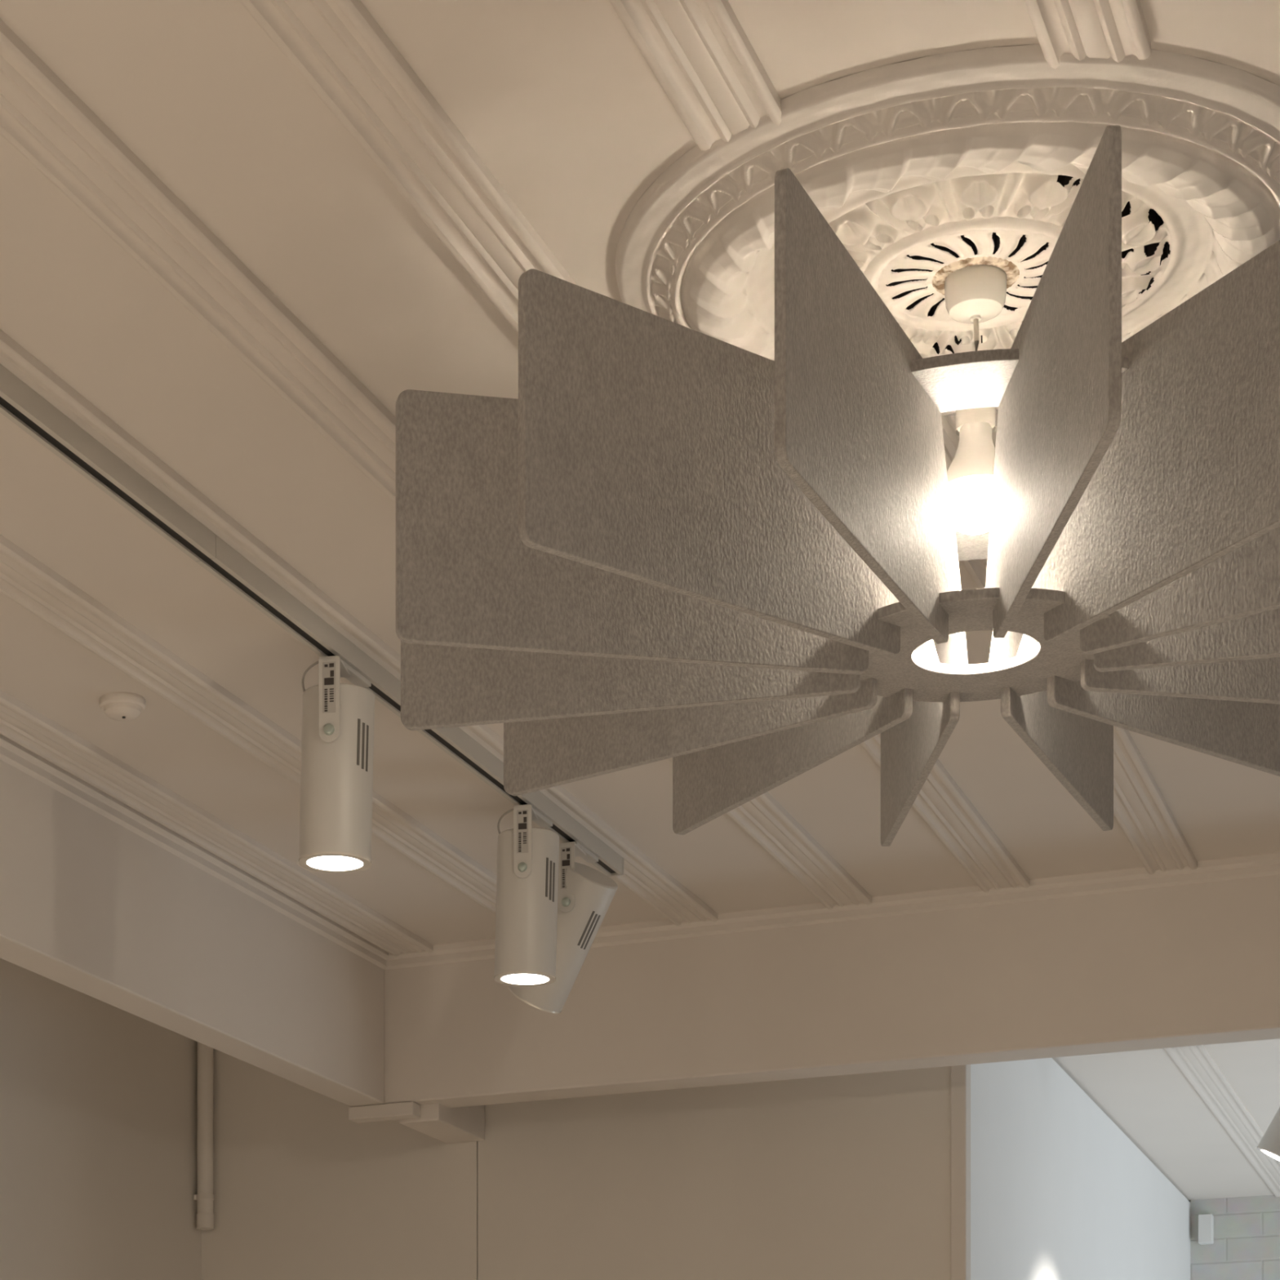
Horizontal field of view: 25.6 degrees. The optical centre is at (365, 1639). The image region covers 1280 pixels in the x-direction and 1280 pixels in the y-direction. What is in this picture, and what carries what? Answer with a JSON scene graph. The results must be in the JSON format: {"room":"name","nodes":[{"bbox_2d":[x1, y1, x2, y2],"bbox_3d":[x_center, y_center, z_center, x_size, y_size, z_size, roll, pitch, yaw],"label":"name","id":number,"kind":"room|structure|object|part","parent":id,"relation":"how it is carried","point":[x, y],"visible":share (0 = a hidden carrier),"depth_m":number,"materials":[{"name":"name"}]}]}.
{"room":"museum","nodes":[
{"label":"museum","id":0,"kind":"room"},
{"bbox_2d":[0,958,201,1279],"bbox_3d":[-1.660,0.192,2.480,0.100,2.816,6.380,0,0,24],"label":"wall","id":1,"kind":"structure","parent":0,"point":[99,1099],"depth_m":4.98,"materials":[{"name":"paint"}]},
{"bbox_2d":[193,1041,214,1230],"bbox_3d":[-0.309,-0.986,5.338,0.039,0.400,0.034,0,0,0],"label":"conduit pipe","id":2,"kind":"object","parent":1,"relation":"attached to","point":[205,1197],"visible":0.87,"depth_m":5.33,"materials":[{"name":"paint"}]},
{"bbox_2d":[201,1048,950,1279],"bbox_3d":[0.306,0.192,5.113,1.549,2.816,0.030,0,0,24],"label":"wall","id":3,"kind":"structure","parent":0,"point":[840,1177],"depth_m":5.05,"materials":[{"name":"paint"}]},
{"bbox_2d":[399,1102,484,1143],"bbox_3d":[0.140,-0.983,5.048,0.077,0.130,0.223,0,0,24],"label":"stub","id":4,"kind":"object","parent":3,"relation":"attached to","point":[437,1121],"visible":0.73,"depth_m":5.03,"materials":[{"name":"paint"}]},
{"bbox_2d":[0,0,1279,1202],"bbox_3d":[1.330,-1.256,2.955,5.175,0.080,9.680,0,0,24],"label":"ceiling","id":5,"kind":"structure","parent":0,"point":[557,100],"depth_m":2.70,"materials":[{"name":"paint"}]},
{"bbox_2d":[99,692,146,720],"bbox_3d":[-0.314,-1.203,3.610,0.060,0.025,0.060,0,0,0],"label":"smoke detector","id":6,"kind":"object","parent":5,"relation":"attached to","point":[117,706],"visible":1,"depth_m":3.59,"materials":[{"name":"paint"}]},
{"bbox_2d":[0,759,384,1106],"bbox_3d":[-1.243,-1.082,2.155,0.068,0.268,6.125,0,0,24],"label":"beam","id":7,"kind":"structure","parent":5,"relation":"attached to","point":[90,905],"depth_m":4.24,"materials":[{"name":"paint"}]},
{"bbox_2d":[0,733,388,969],"bbox_3d":[-1.206,-1.200,2.138,0.013,0.031,6.125,0,0,24],"label":"trim","id":8,"kind":"structure","parent":7,"relation":"attached to","point":[11,753],"depth_m":4.21,"materials":[{"name":"paint"}]},
{"bbox_2d":[0,689,433,956],"bbox_3d":[-1.159,-1.210,2.111,0.075,0.013,6.113,0,0,24],"label":"trim","id":9,"kind":"structure","parent":5,"relation":"attached to","point":[20,723],"depth_m":4.12,"materials":[{"name":"paint"}]},
{"bbox_2d":[0,533,497,914],"bbox_3d":[-0.918,-1.210,2.003,0.075,0.013,6.113,0,0,24],"label":"trim","id":10,"kind":"structure","parent":5,"relation":"attached to","point":[24,580],"depth_m":3.56,"materials":[{"name":"paint"}]},
{"bbox_2d":[0,328,718,925],"bbox_3d":[-0.687,-1.210,1.900,0.075,0.013,6.113,0,0,24],"label":"trim","id":11,"kind":"structure","parent":5,"relation":"attached to","point":[643,877],"depth_m":3.17,"materials":[{"name":"paint"}]},
{"bbox_2d":[0,363,623,876],"bbox_3d":[-0.731,-1.193,1.801,0.030,0.027,5.496,0,0,24],"label":"track","id":12,"kind":"object","parent":11,"relation":"attached to","point":[20,403],"visible":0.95,"depth_m":3.10,"materials":[{"name":"metal"}]},
{"bbox_3d":[-1.012,-1.193,1.170,0.025,0.026,4.114,0,0,24],"label":"rail","id":13,"kind":"part","parent":12,"relation":"part of","materials":[{"name":"metal"}]},
{"bbox_2d":[298,655,374,873],"bbox_3d":[-0.023,-1.058,3.376,0.121,0.245,0.092,0,0,-36],"label":"track spotlight","id":14,"kind":"object","parent":12,"relation":"hanging from","point":[338,718],"visible":1,"depth_m":3.33,"materials":[{"name":"painted metal"},{"name":"glass"}]},
{"bbox_2d":[324,662,333,711],"bbox_3d":[-0.043,-1.132,3.318,0.012,0.057,0.001,0,0,11],"label":"print","id":15,"kind":"object","parent":14,"relation":"on","point":[328,667],"depth_m":3.32,"materials":[{"name":"grey paper"}]},
{"bbox_3d":[0.105,-1.193,3.678,0.025,0.026,1.374,0,0,24],"label":"rail","id":16,"kind":"part","parent":12,"relation":"part of","materials":[{"name":"metal"}]},
{"bbox_2d":[493,804,559,986],"bbox_3d":[0.240,-1.058,3.967,0.121,0.245,0.092,0,0,-36],"label":"track spotlight","id":17,"kind":"object","parent":12,"relation":"hanging from","point":[527,881],"visible":1,"depth_m":3.92,"materials":[{"name":"painted metal"},{"name":"glass"}]},
{"bbox_2d":[518,810,526,852],"bbox_3d":[0.220,-1.132,3.909,0.012,0.057,0.001,0,0,11],"label":"print","id":18,"kind":"object","parent":17,"relation":"on","point":[522,814],"depth_m":3.91,"materials":[{"name":"grey paper"}]},
{"bbox_2d":[508,840,617,1013],"bbox_3d":[0.294,-1.060,4.162,0.182,0.241,0.138,0,0,24],"label":"track spotlight","id":19,"kind":"object","parent":12,"relation":"hanging from","point":[585,894],"visible":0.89,"depth_m":4.12,"materials":[{"name":"painted metal"},{"name":"glass"}]},
{"bbox_2d":[562,848,569,887],"bbox_3d":[0.294,-1.132,4.093,0.012,0.057,0.001,0,0,24],"label":"print","id":20,"kind":"object","parent":19,"relation":"on","point":[565,863],"depth_m":4.09},
{"bbox_2d":[0,18,871,909],"bbox_3d":[-0.448,-1.210,1.794,0.075,0.013,6.113,0,0,24],"label":"trim","id":21,"kind":"structure","parent":5,"relation":"attached to","point":[41,116],"depth_m":2.49,"materials":[{"name":"paint"}]},
{"bbox_2d":[239,0,1030,892],"bbox_3d":[-0.214,-1.210,1.690,0.075,0.013,6.113,0,0,24],"label":"trim","id":22,"kind":"structure","parent":5,"relation":"attached to","point":[337,46],"depth_m":2.29,"materials":[{"name":"paint"}]},
{"bbox_2d":[608,0,782,151],"bbox_3d":[-0.463,-1.210,0.519,0.075,0.013,3.772,0,0,24],"label":"trim","id":23,"kind":"structure","parent":5,"relation":"attached to","point":[699,52],"depth_m":2.14,"materials":[{"name":"paint"}]},
{"bbox_2d":[351,874,1279,1107],"bbox_3d":[2.111,-1.082,4.060,4.646,0.268,0.085,0,0,24],"label":"beam","id":24,"kind":"structure","parent":5,"relation":"attached to","point":[1197,964],"depth_m":4.59,"materials":[{"name":"paint"}]},
{"bbox_2d":[348,1101,420,1123],"bbox_3d":[0.034,-0.936,4.953,0.125,0.024,0.037,0,0,24],"label":"trim","id":25,"kind":"structure","parent":24,"relation":"attached to","point":[402,1110],"depth_m":4.94,"materials":[{"name":"paint"}]},
{"bbox_2d":[385,852,1279,969],"bbox_3d":[2.122,-1.200,4.001,4.578,0.031,0.013,0,0,24],"label":"trim","id":26,"kind":"structure","parent":24,"relation":"attached to","point":[1264,864],"depth_m":4.55,"materials":[{"name":"paint"}]},
{"bbox_2d":[395,124,1279,846],"bbox_3d":[0.533,-1.014,2.440,1.042,0.352,1.066,0,0,0],"label":"pendant lamp","id":27,"kind":"object","parent":5,"relation":"hanging from","point":[736,566],"visible":1,"depth_m":2.29,"materials":[{"name":"grey fabric"}]},
{"bbox_3d":[0.533,-0.988,2.440,0.060,0.038,0.060,0,0,0],"label":"bulb globe","id":28,"kind":"part","parent":27,"relation":"part of","materials":[{"name":"white glass"}]},
{"bbox_3d":[0.533,-1.033,2.440,0.060,0.054,0.060,0,0,0],"label":"bulb","id":29,"kind":"part","parent":27,"relation":"part of","materials":[{"name":"white plastic"}]},
{"bbox_3d":[0.534,-1.136,2.440,0.005,0.048,0.004,0,0,0],"label":"cord","id":30,"kind":"part","parent":27,"relation":"part of","materials":[{"name":"beige plastic"}]},
{"bbox_2d":[615,44,1279,417],"bbox_3d":[0.533,-1.192,2.440,0.628,0.048,0.628,0,0,-23],"label":"ceiling rose","id":31,"kind":"object","parent":5,"relation":"attached to","point":[940,165],"visible":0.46,"depth_m":2.29,"materials":[{"name":"paint"}]},
{"bbox_2d":[941,415,1197,874],"bbox_3d":[0.902,-1.210,3.560,0.075,0.013,1.788,0,0,24],"label":"trim","id":32,"kind":"structure","parent":5,"relation":"attached to","point":[1141,811],"depth_m":4.04,"materials":[{"name":"paint"}]},
{"bbox_2d":[1024,0,1151,69],"bbox_3d":[-0.206,-1.210,0.411,0.075,0.013,3.783,0,0,24],"label":"trim","id":33,"kind":"structure","parent":5,"relation":"attached to","point":[1117,29],"depth_m":2.09,"materials":[{"name":"paint"}]},
{"bbox_2d":[1164,1044,1279,1196],"bbox_3d":[1.836,-1.213,6.076,0.075,0.006,3.365,0,0,24],"label":"trim","id":34,"kind":"structure","parent":5,"relation":"attached to","point":[1195,1063],"depth_m":6.33,"materials":[{"name":"paint"}]},
{"bbox_3d":[2.071,-1.213,5.971,1.438,0.006,3.104,0,0,0],"label":"trim","id":35,"kind":"structure","parent":5,"relation":"attached to","visible":0},
{"bbox_2d":[1256,1106,1279,1161],"bbox_3d":[1.873,-1.081,5.582,0.167,0.270,0.130,0,0,-5],"label":"track spotlight","id":36,"kind":"object","parent":35,"relation":"hanging from","point":[1269,1144],"visible":1,"depth_m":5.57,"materials":[{"name":"grey metal"}]},
{"bbox_2d":[970,1057,1190,1279],"bbox_3d":[1.607,0.196,6.334,0.103,2.809,3.280,0,0,24],"label":"wall","id":37,"kind":"structure","parent":0,"point":[1059,1191],"depth_m":5.88,"materials":[{"name":"white paint"}]},
{"bbox_2d":[950,1064,970,1279],"bbox_3d":[1.022,0.192,4.793,0.027,2.816,0.040,0,0,24],"label":"trim","id":38,"kind":"structure","parent":37,"relation":"attached to","point":[960,1075],"depth_m":4.78,"materials":[{"name":"paint"}]},
{"bbox_2d":[1190,1195,1279,1279],"bbox_3d":[3.972,0.192,7.021,3.657,2.816,0.100,0,0,24],"label":"wall","id":39,"kind":"structure","parent":0,"point":[1246,1246],"depth_m":7.67,"materials":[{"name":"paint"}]},
{"bbox_2d":[1198,1213,1213,1244],"bbox_3d":[2.313,-1.130,7.684,0.038,0.080,0.038,0,0,24],"label":"wall box","id":40,"kind":"object","parent":39,"relation":"attached to","point":[1206,1221],"visible":1,"depth_m":7.67,"materials":[{"name":"white plastic"}]}
]}

